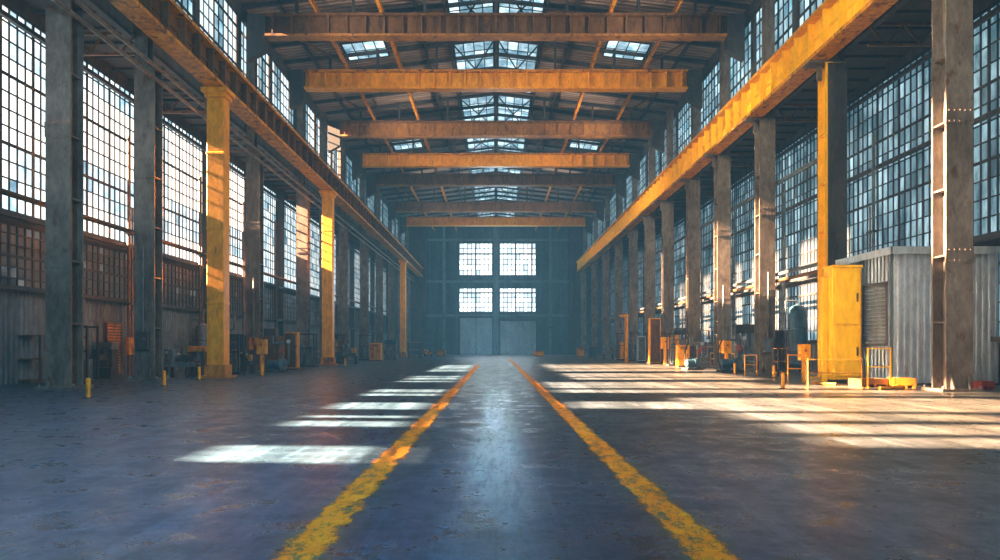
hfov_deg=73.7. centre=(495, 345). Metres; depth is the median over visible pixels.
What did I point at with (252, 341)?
box
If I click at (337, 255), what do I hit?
riser pipe
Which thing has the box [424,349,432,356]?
machine lathe
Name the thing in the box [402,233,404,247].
window
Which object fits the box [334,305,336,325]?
window
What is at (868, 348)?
rail
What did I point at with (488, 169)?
window
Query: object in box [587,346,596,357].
cabinet
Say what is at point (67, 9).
pipe
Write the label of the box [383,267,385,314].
window
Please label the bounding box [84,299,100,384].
unit
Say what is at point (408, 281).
steel column
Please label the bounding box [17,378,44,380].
shelf
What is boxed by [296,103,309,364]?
steel column
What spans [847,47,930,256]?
window
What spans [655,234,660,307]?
window
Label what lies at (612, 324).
window
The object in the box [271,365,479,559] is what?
floor line
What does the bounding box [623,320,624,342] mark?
window
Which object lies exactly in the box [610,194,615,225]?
window
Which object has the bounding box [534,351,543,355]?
cabinet
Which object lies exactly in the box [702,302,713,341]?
window
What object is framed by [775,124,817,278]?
window
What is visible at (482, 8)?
window
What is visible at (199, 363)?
guard rail
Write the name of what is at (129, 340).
riser pipe
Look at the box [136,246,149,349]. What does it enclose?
box
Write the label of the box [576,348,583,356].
cabinet
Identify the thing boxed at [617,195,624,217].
window
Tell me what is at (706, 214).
window
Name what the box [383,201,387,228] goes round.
window
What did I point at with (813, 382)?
pipe
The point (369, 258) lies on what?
window
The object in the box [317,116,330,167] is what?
window
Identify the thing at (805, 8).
window
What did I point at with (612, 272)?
window
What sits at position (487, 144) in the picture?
window
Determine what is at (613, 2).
tie
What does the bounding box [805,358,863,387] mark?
rail
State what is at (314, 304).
window
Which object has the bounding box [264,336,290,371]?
pump
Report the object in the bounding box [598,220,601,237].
window
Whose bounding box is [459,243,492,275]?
window
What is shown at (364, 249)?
steel column
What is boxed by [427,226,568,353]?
trim
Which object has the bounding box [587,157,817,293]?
pipe
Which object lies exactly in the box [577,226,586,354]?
steel column
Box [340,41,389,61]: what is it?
window
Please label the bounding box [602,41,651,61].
window
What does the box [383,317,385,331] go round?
window
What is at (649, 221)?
steel column
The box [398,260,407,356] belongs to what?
post
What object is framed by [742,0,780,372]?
steel column
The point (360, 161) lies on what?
girder
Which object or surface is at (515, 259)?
window
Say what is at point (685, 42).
brace
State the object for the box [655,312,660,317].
window
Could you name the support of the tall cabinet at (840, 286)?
on the floor
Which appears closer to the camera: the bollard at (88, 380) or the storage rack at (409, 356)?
the bollard at (88, 380)
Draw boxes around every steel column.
[34,0,93,388]
[126,25,170,380]
[245,15,263,369]
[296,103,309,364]
[317,113,326,362]
[338,139,351,360]
[358,168,368,358]
[375,187,383,356]
[388,221,394,353]
[397,216,401,354]
[405,226,411,354]
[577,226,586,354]
[587,213,599,355]
[598,195,610,356]
[609,195,622,357]
[622,177,637,358]
[637,139,654,360]
[654,110,673,362]
[677,105,700,357]
[703,41,730,368]
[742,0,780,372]
[802,48,846,378]
[920,0,984,391]
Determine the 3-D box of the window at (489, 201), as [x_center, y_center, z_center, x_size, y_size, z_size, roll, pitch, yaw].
[-1.925,-26.042,127.500,3.648,0.608,13.628,0,0,0]
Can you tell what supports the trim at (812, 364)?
attached to the wall at (980, 5)
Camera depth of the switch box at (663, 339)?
61.26 m
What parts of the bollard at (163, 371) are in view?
post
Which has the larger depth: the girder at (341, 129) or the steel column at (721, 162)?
the girder at (341, 129)
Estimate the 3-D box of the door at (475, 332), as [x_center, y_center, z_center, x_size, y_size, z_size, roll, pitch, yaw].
[-4.123,-2.134,134.750,6.827,7.667,0.400,0,0,0]
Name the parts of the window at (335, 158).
pane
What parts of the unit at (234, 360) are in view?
motor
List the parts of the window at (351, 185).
pane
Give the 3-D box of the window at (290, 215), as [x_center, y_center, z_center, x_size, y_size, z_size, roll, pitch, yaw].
[-21.620,-10.475,69.800,0.160,9.150,7.700,0,0,0]
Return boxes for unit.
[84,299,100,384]
[229,314,245,374]
[300,319,317,366]
[334,322,343,363]
[358,325,374,359]
[616,330,632,359]
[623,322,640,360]
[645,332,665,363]
[666,319,688,365]
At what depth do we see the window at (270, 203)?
63.66 m
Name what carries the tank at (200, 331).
on the floor
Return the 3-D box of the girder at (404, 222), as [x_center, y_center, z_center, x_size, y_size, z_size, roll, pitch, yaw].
[0.000,-23.140,120.000,34.700,6.280,0.840,0,0,0]
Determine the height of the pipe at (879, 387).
0.136 m
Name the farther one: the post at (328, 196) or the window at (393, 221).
the window at (393, 221)
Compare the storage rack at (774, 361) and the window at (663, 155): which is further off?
the window at (663, 155)
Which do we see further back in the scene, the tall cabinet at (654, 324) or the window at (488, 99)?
the window at (488, 99)
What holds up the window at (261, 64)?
in the wall at (109, 12)
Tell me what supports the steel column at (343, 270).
on the floor
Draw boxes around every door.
[459,316,491,353]
[499,318,536,353]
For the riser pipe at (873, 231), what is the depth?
36.92 m
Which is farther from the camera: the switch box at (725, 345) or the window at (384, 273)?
the window at (384, 273)
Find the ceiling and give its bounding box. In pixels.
[239,0,752,216]
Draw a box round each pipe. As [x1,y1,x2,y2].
[0,188,397,315]
[52,0,414,281]
[72,0,414,278]
[125,136,133,375]
[197,177,204,323]
[241,201,245,333]
[274,220,278,328]
[336,255,338,349]
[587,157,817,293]
[587,262,817,322]
[587,269,817,324]
[700,230,702,355]
[719,285,723,352]
[731,211,736,324]
[779,183,786,329]
[812,381,836,385]
[866,133,877,251]
[878,386,905,389]
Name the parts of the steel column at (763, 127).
plate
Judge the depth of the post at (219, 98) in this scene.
35.60 m
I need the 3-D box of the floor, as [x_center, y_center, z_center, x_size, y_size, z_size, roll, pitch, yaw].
[0.150,1.850,62.500,44.100,0.300,145.800,0,0,0]
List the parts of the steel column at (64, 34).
plate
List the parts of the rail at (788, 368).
post, post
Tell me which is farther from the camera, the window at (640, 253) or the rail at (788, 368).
the window at (640, 253)
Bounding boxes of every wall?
[0,0,398,346]
[395,226,601,353]
[587,0,999,343]
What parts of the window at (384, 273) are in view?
pane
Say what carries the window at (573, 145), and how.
attached to the ceiling
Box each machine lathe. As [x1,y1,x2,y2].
[163,349,195,377]
[240,350,254,373]
[342,344,357,363]
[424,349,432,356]
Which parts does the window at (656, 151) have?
pane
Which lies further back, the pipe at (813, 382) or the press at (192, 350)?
the press at (192, 350)
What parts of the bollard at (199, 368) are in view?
post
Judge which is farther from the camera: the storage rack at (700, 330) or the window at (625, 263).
the window at (625, 263)
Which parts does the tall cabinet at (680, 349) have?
door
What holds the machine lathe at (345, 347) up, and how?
on the floor
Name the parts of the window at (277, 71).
pane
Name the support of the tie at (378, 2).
attached to the girder at (262, 28)
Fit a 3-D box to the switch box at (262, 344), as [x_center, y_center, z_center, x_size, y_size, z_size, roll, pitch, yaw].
[-14.200,0.650,40.480,0.560,2.100,0.440,0,0,0]
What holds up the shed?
on the floor
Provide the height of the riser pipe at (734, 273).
13.500 m
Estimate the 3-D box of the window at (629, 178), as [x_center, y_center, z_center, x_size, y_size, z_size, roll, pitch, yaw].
[18.120,-20.050,89.700,0.160,6.300,6.000,0,0,0]
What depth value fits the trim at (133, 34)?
41.06 m
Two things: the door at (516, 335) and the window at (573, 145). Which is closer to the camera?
the window at (573, 145)
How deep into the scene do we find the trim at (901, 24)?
42.53 m
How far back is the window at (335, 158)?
75.30 m
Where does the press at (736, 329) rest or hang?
on the floor
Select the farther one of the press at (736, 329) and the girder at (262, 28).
the press at (736, 329)
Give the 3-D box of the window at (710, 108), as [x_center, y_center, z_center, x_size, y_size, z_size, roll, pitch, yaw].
[18.120,-20.050,56.700,0.160,6.300,6.000,0,0,0]
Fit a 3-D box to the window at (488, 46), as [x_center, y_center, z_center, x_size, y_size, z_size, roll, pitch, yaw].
[-1.925,-26.042,62.650,3.646,0.608,11.333,0,0,0]
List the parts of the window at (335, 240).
pane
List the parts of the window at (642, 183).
pane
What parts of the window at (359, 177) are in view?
pane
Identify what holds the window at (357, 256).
in the wall at (109, 12)
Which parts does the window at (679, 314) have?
pane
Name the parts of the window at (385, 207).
pane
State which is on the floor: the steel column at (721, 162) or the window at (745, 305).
the steel column at (721, 162)
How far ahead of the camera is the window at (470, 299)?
135.13 m
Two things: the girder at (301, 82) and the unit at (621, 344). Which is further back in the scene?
the unit at (621, 344)
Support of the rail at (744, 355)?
on the floor
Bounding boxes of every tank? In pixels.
[192,319,206,366]
[785,300,807,371]
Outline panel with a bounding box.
[106,322,121,373]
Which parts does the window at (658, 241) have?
pane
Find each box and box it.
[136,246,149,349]
[249,279,257,349]
[257,339,267,373]
[661,337,668,363]
[721,340,730,358]
[763,272,773,351]
[798,344,810,381]
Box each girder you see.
[247,0,744,62]
[289,41,702,109]
[328,95,663,152]
[352,139,639,180]
[367,168,624,197]
[388,187,603,221]
[399,213,592,234]
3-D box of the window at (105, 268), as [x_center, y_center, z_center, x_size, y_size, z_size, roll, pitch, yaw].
[-21.620,-4.025,37.000,0.160,2.950,7.700,0,0,0]
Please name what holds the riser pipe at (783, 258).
on the floor
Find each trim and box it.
[0,8,387,357]
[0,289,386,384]
[20,0,978,268]
[84,32,397,270]
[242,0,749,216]
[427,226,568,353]
[590,22,930,270]
[601,5,999,344]
[609,341,999,384]
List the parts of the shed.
louvre frame, sill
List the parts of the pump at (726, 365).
motor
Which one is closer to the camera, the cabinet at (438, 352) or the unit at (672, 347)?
the unit at (672, 347)
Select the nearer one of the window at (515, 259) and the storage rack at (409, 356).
the storage rack at (409, 356)
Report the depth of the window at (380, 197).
104.32 m
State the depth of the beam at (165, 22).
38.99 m
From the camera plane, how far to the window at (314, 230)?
79.24 m
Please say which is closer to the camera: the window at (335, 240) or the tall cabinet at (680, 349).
the tall cabinet at (680, 349)
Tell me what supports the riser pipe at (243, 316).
on the floor
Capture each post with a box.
[200,86,236,377]
[318,190,337,364]
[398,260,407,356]
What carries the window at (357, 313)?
in the wall at (109, 12)
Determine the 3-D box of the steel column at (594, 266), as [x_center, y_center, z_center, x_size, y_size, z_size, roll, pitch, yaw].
[17.040,-11.000,117.000,2.080,25.400,1.300,0,0,0]
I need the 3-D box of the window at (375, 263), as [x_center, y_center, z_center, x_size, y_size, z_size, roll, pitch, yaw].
[-21.620,-10.475,119.000,0.160,9.150,7.700,0,0,0]
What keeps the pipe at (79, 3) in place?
attached to the wall at (109, 12)
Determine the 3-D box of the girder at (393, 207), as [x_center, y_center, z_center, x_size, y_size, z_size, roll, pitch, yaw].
[0.000,-23.140,107.500,34.700,6.280,0.840,0,0,0]
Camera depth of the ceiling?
60.89 m
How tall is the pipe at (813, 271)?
0.214 m
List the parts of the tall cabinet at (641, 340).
door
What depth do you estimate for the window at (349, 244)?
98.14 m
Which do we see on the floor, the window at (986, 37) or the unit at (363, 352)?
the unit at (363, 352)
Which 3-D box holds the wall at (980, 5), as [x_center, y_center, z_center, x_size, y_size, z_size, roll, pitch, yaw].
[20.050,-11.400,62.500,4.100,26.200,145.000,0,0,0]
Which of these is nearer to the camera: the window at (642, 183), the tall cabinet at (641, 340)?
the tall cabinet at (641, 340)
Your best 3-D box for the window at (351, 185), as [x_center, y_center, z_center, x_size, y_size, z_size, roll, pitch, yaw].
[-18.120,-20.050,83.100,0.160,6.300,6.000,0,0,0]
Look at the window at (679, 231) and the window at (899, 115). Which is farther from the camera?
the window at (679, 231)
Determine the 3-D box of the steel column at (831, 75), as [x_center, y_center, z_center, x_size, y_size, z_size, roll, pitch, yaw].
[17.040,-11.000,34.400,2.080,25.400,1.300,0,0,0]
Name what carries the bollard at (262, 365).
on the floor
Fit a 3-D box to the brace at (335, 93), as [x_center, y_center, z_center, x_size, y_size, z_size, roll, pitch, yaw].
[-14.750,-23.500,62.650,0.140,0.540,12.276,0,0,18]
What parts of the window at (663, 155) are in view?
pane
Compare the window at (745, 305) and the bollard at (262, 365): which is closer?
the bollard at (262, 365)
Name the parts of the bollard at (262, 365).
post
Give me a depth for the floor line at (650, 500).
7.46 m
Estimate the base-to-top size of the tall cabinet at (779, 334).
2.800 m
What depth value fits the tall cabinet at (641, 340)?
70.83 m
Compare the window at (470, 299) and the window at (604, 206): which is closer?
the window at (604, 206)
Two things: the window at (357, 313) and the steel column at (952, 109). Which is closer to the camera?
the steel column at (952, 109)
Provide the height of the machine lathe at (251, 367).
1.457 m
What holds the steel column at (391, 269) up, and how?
on the floor
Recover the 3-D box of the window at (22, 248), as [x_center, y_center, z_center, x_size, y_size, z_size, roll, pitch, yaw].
[-21.620,-4.025,28.800,0.160,2.950,7.700,0,0,0]
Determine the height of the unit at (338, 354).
4.000 m
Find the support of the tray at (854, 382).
on the floor
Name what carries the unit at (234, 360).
on the floor
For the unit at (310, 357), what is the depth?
54.30 m
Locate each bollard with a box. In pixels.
[83,378,92,397]
[161,370,167,385]
[196,367,201,379]
[260,364,264,375]
[771,366,776,377]
[779,372,786,388]
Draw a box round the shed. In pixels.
[835,246,999,385]
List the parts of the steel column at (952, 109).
plate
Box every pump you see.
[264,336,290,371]
[682,338,703,369]
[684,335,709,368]
[716,332,746,372]
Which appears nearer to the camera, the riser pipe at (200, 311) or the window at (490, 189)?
the riser pipe at (200, 311)
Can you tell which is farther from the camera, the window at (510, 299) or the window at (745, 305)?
the window at (510, 299)
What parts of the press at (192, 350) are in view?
frame leg, crown, frame leg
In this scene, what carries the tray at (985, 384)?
on the floor
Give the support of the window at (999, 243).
in the wall at (980, 5)
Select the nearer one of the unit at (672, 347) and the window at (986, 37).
the window at (986, 37)
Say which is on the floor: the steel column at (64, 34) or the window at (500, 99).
the steel column at (64, 34)
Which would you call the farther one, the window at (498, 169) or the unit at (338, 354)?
the window at (498, 169)
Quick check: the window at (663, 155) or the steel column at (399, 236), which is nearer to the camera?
the window at (663, 155)
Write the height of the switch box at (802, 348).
1.785 m
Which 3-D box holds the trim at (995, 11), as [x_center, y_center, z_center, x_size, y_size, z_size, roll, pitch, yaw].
[21.440,-6.800,62.500,0.480,17.000,144.000,0,0,0]
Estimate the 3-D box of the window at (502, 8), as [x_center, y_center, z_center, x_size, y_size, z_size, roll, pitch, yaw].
[1.925,-26.042,51.550,3.644,0.608,8.144,0,0,0]
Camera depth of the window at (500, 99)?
73.17 m
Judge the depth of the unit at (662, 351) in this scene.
63.98 m
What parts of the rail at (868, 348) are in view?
post, post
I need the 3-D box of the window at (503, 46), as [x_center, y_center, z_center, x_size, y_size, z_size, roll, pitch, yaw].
[1.925,-26.042,62.650,3.646,0.608,11.333,0,0,0]
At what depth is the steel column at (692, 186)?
58.08 m
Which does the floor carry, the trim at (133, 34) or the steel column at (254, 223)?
the steel column at (254, 223)
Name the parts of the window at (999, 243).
pane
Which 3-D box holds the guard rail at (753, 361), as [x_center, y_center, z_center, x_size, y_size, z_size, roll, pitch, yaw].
[18.550,1.130,46.950,0.080,1.140,6.580,0,0,0]
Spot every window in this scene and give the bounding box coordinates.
[0,0,44,220]
[0,219,44,288]
[84,58,133,245]
[84,241,133,299]
[163,114,202,263]
[163,261,198,307]
[174,0,194,21]
[200,0,236,66]
[229,160,244,275]
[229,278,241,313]
[241,19,269,102]
[264,184,276,284]
[264,287,274,317]
[273,60,294,129]
[285,201,295,289]
[285,292,295,320]
[305,102,314,150]
[310,217,318,296]
[310,299,318,323]
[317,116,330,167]
[333,148,338,176]
[334,233,336,301]
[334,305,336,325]
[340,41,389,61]
[346,154,355,194]
[349,244,349,304]
[355,249,359,307]
[355,310,359,328]
[358,177,365,205]
[367,195,374,215]
[369,258,370,310]
[375,263,375,312]
[380,197,381,222]
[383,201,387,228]
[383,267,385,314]
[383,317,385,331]
[391,139,422,149]
[392,219,394,236]
[396,218,397,239]
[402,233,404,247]
[446,0,493,12]
[453,41,493,94]
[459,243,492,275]
[459,288,492,311]
[460,95,494,119]
[466,139,494,152]
[471,168,494,172]
[473,187,494,200]
[477,201,494,216]
[497,95,531,119]
[497,139,525,152]
[497,168,520,172]
[497,187,518,200]
[497,201,514,216]
[498,0,545,12]
[498,41,538,94]
[499,243,535,275]
[499,288,535,311]
[569,139,600,149]
[587,233,590,249]
[592,221,593,244]
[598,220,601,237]
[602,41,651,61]
[603,206,604,232]
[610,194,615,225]
[610,265,614,318]
[610,322,614,343]
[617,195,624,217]
[623,255,627,314]
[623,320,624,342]
[626,176,631,208]
[638,154,645,195]
[638,245,642,311]
[638,316,642,335]
[647,149,658,186]
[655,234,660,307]
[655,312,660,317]
[661,116,674,171]
[674,216,684,302]
[674,308,684,338]
[677,102,690,154]
[700,60,718,130]
[700,197,713,296]
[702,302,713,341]
[730,19,750,98]
[731,168,754,289]
[731,293,754,338]
[755,0,791,72]
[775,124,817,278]
[775,280,817,339]
[797,0,824,28]
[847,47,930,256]
[973,0,999,237]
[989,243,999,336]
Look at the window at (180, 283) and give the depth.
45.71 m
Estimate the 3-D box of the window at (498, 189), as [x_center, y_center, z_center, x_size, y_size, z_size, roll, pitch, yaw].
[1.925,-26.042,113.750,3.646,0.608,11.134,0,0,0]
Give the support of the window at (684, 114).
in the wall at (980, 5)
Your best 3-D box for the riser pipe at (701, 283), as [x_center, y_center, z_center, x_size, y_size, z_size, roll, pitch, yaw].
[20.950,-5.050,68.175,0.280,13.500,0.750,0,0,0]
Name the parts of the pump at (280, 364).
motor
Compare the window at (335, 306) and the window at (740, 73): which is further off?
the window at (335, 306)
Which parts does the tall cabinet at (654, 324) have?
door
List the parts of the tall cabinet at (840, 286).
door, door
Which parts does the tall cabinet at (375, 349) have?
door, door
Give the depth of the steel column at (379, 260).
99.08 m
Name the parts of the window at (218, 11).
pane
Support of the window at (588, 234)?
in the wall at (980, 5)
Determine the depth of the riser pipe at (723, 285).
50.42 m
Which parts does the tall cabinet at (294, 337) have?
door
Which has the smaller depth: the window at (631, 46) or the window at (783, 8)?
the window at (783, 8)
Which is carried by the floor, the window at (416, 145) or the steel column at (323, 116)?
the steel column at (323, 116)
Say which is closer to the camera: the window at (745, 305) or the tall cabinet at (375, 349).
the window at (745, 305)
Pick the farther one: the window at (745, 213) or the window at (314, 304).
the window at (314, 304)
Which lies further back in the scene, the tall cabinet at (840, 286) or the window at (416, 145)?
the window at (416, 145)
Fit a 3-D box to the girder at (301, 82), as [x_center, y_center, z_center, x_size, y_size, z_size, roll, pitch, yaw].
[0.000,-23.140,56.300,34.700,6.280,0.840,0,0,0]
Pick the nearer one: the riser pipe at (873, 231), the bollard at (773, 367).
the bollard at (773, 367)
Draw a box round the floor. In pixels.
[0,354,999,559]
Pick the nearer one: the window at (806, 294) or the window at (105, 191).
the window at (105, 191)
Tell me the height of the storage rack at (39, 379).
2.192 m
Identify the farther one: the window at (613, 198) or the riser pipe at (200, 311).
the window at (613, 198)
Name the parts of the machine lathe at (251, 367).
leg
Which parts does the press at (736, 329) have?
frame leg, crown, frame leg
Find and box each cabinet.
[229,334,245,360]
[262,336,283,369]
[284,332,299,369]
[369,343,381,360]
[436,350,444,355]
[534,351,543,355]
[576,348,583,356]
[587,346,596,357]
[637,336,645,361]
[648,318,660,363]
[676,345,689,366]
[775,330,791,370]
[820,265,862,382]
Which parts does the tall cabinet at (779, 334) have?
door, door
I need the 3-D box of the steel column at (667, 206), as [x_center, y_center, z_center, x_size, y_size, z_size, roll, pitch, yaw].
[17.040,-11.000,67.200,2.080,25.400,1.300,0,0,0]
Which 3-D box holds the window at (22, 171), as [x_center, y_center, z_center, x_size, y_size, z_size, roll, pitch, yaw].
[-21.620,-10.475,28.800,0.160,9.150,7.700,0,0,0]
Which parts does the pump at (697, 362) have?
motor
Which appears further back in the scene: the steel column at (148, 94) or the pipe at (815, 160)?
the pipe at (815, 160)
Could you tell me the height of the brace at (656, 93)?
0.540 m
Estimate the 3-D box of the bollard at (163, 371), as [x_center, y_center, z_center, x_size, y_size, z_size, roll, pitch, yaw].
[-14.110,1.370,28.348,0.273,0.660,0.280,0,0,0]
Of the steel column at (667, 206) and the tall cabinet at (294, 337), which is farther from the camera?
the steel column at (667, 206)
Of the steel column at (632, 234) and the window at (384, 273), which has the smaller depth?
the steel column at (632, 234)
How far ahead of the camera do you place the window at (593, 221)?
123.97 m
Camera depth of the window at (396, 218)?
121.63 m
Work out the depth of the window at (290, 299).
70.03 m
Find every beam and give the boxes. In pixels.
[108,0,422,276]
[576,0,897,272]
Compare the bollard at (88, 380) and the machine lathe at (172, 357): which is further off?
the machine lathe at (172, 357)
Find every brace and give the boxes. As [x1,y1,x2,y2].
[302,41,342,63]
[331,92,370,115]
[621,92,660,115]
[649,41,689,63]
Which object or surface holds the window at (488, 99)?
attached to the ceiling
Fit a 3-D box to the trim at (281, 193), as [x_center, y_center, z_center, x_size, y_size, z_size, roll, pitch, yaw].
[-21.140,-6.800,62.500,0.480,17.000,144.000,0,0,0]
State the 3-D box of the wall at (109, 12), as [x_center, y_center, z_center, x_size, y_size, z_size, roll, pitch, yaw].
[-19.900,-11.400,62.500,3.800,26.200,145.000,0,0,0]
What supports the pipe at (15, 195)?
attached to the wall
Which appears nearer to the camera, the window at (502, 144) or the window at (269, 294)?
the window at (269, 294)
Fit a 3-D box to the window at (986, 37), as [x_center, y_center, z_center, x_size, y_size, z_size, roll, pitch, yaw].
[21.920,-9.975,26.550,0.160,10.150,10.200,0,0,0]
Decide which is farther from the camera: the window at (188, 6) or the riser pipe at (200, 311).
the riser pipe at (200, 311)
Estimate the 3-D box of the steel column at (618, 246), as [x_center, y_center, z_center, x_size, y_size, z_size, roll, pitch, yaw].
[17.040,-11.000,94.000,2.080,25.400,1.300,0,0,0]
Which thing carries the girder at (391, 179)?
attached to the ceiling
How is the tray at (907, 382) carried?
on the floor
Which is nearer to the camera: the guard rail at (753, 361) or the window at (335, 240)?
the guard rail at (753, 361)
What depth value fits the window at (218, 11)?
44.03 m
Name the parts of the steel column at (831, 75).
plate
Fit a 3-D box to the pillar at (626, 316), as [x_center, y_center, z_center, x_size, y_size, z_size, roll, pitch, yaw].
[13.232,-0.800,68.500,1.115,5.000,0.800,0,0,0]
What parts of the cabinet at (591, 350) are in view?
door, door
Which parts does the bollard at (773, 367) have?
post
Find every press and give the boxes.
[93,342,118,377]
[188,346,206,375]
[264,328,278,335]
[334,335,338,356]
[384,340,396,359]
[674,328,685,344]
[731,324,754,367]
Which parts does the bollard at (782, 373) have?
post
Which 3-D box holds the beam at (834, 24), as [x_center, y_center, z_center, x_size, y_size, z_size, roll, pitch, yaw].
[16.500,-15.770,62.500,1.040,2.340,145.000,0,0,0]
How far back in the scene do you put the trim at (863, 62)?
39.47 m
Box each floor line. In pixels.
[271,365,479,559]
[508,359,738,559]
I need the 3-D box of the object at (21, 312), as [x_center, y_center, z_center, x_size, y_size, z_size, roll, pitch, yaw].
[-21.430,-0.450,62.608,0.140,4.300,145.216,0,0,0]
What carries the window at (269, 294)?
in the wall at (109, 12)
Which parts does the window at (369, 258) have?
pane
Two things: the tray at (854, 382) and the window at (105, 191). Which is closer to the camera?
the tray at (854, 382)
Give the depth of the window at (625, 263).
112.63 m
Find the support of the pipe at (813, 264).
attached to the wall at (980, 5)
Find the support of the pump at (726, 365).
on the floor
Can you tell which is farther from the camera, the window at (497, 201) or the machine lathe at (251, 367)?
the window at (497, 201)
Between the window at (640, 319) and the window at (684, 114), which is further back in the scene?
the window at (640, 319)
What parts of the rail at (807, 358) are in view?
post, post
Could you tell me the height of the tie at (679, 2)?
0.380 m
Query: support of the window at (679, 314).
in the wall at (980, 5)
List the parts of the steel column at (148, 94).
plate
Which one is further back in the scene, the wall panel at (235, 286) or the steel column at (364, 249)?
the steel column at (364, 249)
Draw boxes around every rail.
[163,354,230,375]
[742,353,779,369]
[744,355,756,374]
[785,354,806,383]
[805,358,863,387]
[865,347,891,387]
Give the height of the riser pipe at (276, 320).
13.500 m
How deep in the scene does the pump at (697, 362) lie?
47.36 m
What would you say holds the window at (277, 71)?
in the wall at (109, 12)
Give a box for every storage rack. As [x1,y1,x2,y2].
[17,335,44,383]
[408,342,420,357]
[700,330,712,363]
[773,348,788,375]
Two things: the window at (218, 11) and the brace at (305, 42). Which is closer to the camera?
the window at (218, 11)
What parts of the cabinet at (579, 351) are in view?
door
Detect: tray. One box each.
[848,378,888,386]
[887,377,916,387]
[973,381,994,388]
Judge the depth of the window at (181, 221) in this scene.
45.85 m
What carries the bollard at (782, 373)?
on the floor
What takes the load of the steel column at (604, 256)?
on the floor
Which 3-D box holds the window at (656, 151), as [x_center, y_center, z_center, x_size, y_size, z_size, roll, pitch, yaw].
[18.120,-20.050,76.500,0.160,6.300,6.000,0,0,0]
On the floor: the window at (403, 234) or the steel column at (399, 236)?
the steel column at (399, 236)
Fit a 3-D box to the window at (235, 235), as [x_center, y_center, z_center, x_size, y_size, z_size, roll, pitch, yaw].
[-21.620,-10.475,53.400,0.160,9.150,7.700,0,0,0]
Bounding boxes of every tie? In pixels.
[309,0,434,230]
[375,0,456,230]
[535,0,616,230]
[557,0,682,230]
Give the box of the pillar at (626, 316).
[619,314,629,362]
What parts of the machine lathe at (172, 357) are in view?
leg, leg, leg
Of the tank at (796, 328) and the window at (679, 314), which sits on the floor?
the tank at (796, 328)
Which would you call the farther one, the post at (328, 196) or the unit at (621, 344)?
the unit at (621, 344)
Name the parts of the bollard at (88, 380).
post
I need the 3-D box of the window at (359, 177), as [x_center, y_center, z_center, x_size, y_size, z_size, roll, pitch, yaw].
[-18.120,-20.050,89.700,0.160,6.300,6.000,0,0,0]
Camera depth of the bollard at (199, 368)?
33.29 m
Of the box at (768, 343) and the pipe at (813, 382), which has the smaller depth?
the pipe at (813, 382)
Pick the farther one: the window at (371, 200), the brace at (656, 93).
the window at (371, 200)
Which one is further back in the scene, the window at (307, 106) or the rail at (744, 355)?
the window at (307, 106)
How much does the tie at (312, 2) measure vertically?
0.380 m

